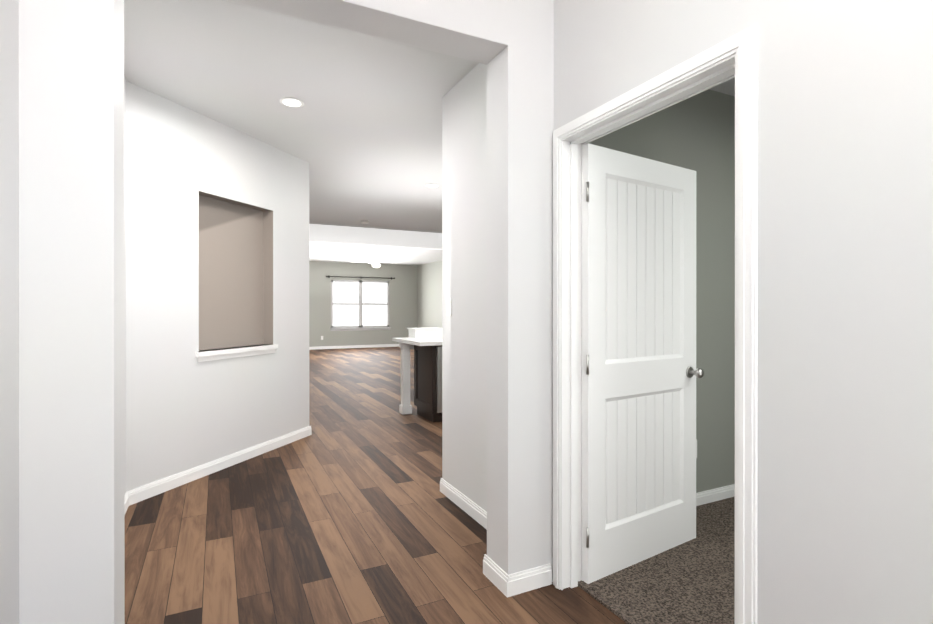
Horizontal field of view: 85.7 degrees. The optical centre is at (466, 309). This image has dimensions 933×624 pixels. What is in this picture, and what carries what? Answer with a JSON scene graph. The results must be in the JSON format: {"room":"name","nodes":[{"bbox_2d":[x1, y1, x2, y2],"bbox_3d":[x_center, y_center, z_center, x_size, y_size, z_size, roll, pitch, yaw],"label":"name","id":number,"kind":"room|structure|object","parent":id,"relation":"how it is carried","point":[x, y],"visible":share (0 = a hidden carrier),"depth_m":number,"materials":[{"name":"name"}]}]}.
{"room":"home hallway","nodes":[
{"label":"home hallway","id":0,"kind":"room"},
{"bbox_2d":[0,0,125,623],"bbox_3d":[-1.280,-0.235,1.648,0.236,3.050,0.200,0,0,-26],"label":"wall","id":1,"kind":"structure","parent":0,"point":[71,341],"depth_m":1.56,"materials":[{"name":"white paint"}]},
{"bbox_2d":[126,81,308,491],"bbox_3d":[-2.070,-0.104,4.158,0.260,2.780,2.146,0,0,19],"label":"wall","id":2,"kind":"structure","parent":0,"point":[185,410],"depth_m":3.97,"materials":[{"name":"white paint"}]},
{"bbox_2d":[195,344,277,361],"bbox_3d":[-1.947,0.363,4.242,0.140,0.075,0.892,0,0,19],"label":"trim","id":3,"kind":"structure","parent":2,"relation":"attached to","point":[219,354],"depth_m":4.16,"materials":[{"name":"white wood"}]},
{"bbox_2d":[309,261,416,346],"bbox_3d":[-6.476,-0.118,15.092,10.600,2.780,0.105,0,0,-26],"label":"wall","id":4,"kind":"structure","parent":0,"point":[402,301],"depth_m":16.54,"materials":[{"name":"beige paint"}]},
{"bbox_2d":[330,280,390,330],"bbox_3d":[-3.473,-0.125,16.543,2.030,1.650,0.105,0,0,-26],"label":"window","id":5,"kind":"structure","parent":4,"relation":"in","point":[360,327],"depth_m":16.54,"materials":[{"name":"white plastic"}]},
{"bbox_2d":[326,275,394,279],"bbox_3d":[-3.443,-1.040,16.482,2.286,0.080,0.098,0,0,-26],"label":"curtain rod","id":6,"kind":"object","parent":4,"relation":"attached to","point":[360,277],"visible":1,"depth_m":16.44,"materials":[{"name":"black metal"}]},
{"bbox_2d":[125,347,626,623],"bbox_3d":[-2.432,1.342,6.939,11.200,0.120,18.700,0,0,-26],"label":"floor","id":7,"kind":"structure","parent":0,"point":[347,511],"depth_m":2.85,"materials":[{"name":"brown wood"}]},
{"bbox_2d":[399,343,441,421],"bbox_3d":[0.277,0.843,6.338,2.080,0.880,0.804,0,0,-26],"label":"kitchen island","id":8,"kind":"object","parent":7,"relation":"on","point":[425,344],"depth_m":5.89,"materials":[{"name":"brown wood"}]},
{"bbox_2d":[392,335,441,346],"bbox_3d":[0.230,0.383,6.433,2.140,0.040,0.970,0,0,-26],"label":"island countertop","id":9,"kind":"structure","parent":8,"relation":"on","point":[416,340],"depth_m":6.04,"materials":[{"name":"white stone"}]},
{"bbox_2d":[346,0,507,43],"bbox_3d":[-0.515,-1.476,2.026,1.470,0.570,0.200,0,0,-26],"label":"header beam","id":10,"kind":"structure","parent":0,"point":[487,19],"depth_m":2.15,"materials":[{"name":"white paint"}]},
{"bbox_2d":[226,0,507,63],"bbox_3d":[-0.515,-1.189,2.026,1.468,0.004,0.198,0,0,-26],"label":"soffit","id":11,"kind":"structure","parent":10,"relation":"attached to","point":[360,19],"depth_m":2.11,"materials":[{"name":"paint"}]},
{"bbox_2d":[124,0,734,264],"bbox_3d":[-2.432,-1.528,6.936,10.810,0.140,18.310,0,0,-26],"label":"ceiling","id":12,"kind":"structure","parent":0,"point":[360,131],"depth_m":3.50,"materials":[{"name":"paint"}]},
{"bbox_2d":[279,98,303,106],"bbox_3d":[-1.257,-1.489,3.623,0.170,0.009,0.170,0,0,-26],"label":"recessed light","id":13,"kind":"object","parent":12,"relation":"in","point":[291,102],"visible":1,"depth_m":3.61,"materials":[{"name":"white plastic"}]},
{"bbox_2d":[350,251,396,267],"bbox_3d":[-2.367,-1.288,13.114,1.256,0.436,1.207,0,0,-26],"label":"room ceiling fan","id":14,"kind":"object","parent":12,"relation":"hanging from","point":[375,263],"visible":1,"depth_m":12.99,"materials":[{"name":"white plastic"}]},
{"bbox_2d":[309,224,441,249],"bbox_3d":[-3.298,-1.350,8.683,10.600,0.300,0.200,0,0,-26],"label":"beam","id":15,"kind":"structure","parent":12,"relation":"attached to","point":[330,234],"depth_m":9.35,"materials":[{"name":"white paint"}]},
{"bbox_2d":[417,260,441,327],"bbox_3d":[1.250,-0.114,11.560,0.105,2.780,13.300,0,0,-26],"label":"wall","id":16,"kind":"structure","parent":0,"point":[429,294],"depth_m":16.39,"materials":[{"name":"beige paint"}]},
{"bbox_2d":[487,0,553,581],"bbox_3d":[0.255,-0.236,2.410,0.250,3.050,0.200,0,0,-26],"label":"wall","id":17,"kind":"structure","parent":0,"point":[520,98],"depth_m":2.33,"materials":[{"name":"white paint"}]},
{"bbox_2d":[578,497,734,623],"bbox_3d":[2.802,1.282,1.677,3.500,0.014,4.020,0,0,-26],"label":"floor","id":18,"kind":"structure","parent":0,"point":[692,581],"depth_m":2.35,"materials":[{"name":"brown carpet"}]},
{"bbox_2d":[587,89,734,492],"bbox_3d":[1.897,-0.083,3.528,3.475,2.740,0.105,0,0,-26],"label":"wall","id":19,"kind":"structure","parent":0,"point":[696,133],"depth_m":3.33,"materials":[{"name":"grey paint"}]},
{"bbox_2d":[442,0,932,623],"bbox_3d":[1.013,-0.235,1.281,0.105,3.050,5.115,0,0,-26],"label":"wall","id":20,"kind":"structure","parent":0,"point":[844,310],"depth_m":1.33,"materials":[{"name":"white paint"}]},
{"bbox_2d":[125,344,734,596],"bbox_3d":[-2.432,1.236,6.939,10.600,0.092,18.100,0,0,-26],"label":"baseboard","id":21,"kind":"structure","parent":20,"relation":"attached to","point":[504,582],"depth_m":3.37,"materials":[{"name":"white wood"}]},
{"bbox_2d":[446,298,451,315],"bbox_3d":[-0.124,-0.013,3.439,0.014,0.120,0.080,0,0,-26],"label":"hall light switch","id":22,"kind":"object","parent":20,"relation":"attached to","point":[448,307],"visible":1,"depth_m":3.42,"materials":[{"name":"white plastic"}]},
{"bbox_2d":[583,143,703,583],"bbox_3d":[0.895,0.254,2.607,0.864,2.045,0.220,0,0,-26],"label":"door leaf","id":23,"kind":"structure","parent":20,"relation":"in","point":[641,372],"depth_m":2.53,"materials":[{"name":"white wood"}]},
{"bbox_2d":[553,24,757,623],"bbox_3d":[0.685,0.226,1.948,0.151,2.126,0.992,0,0,-26],"label":"door frame","id":24,"kind":"structure","parent":20,"relation":"attached to","point":[735,56],"depth_m":1.82,"materials":[{"name":"white wood"}]},
{"label":"outside","id":25,"kind":"structure","parent":0,"visible":0},
{"bbox_2d":[333,282,386,325],"bbox_3d":[-3.541,-0.171,16.679,2.550,2.160,0.020,0,0,-26],"label":"window panes","id":26,"kind":"object","parent":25,"point":[345,292],"depth_m":16.64,"materials":[{"name":"glass"}]}
]}

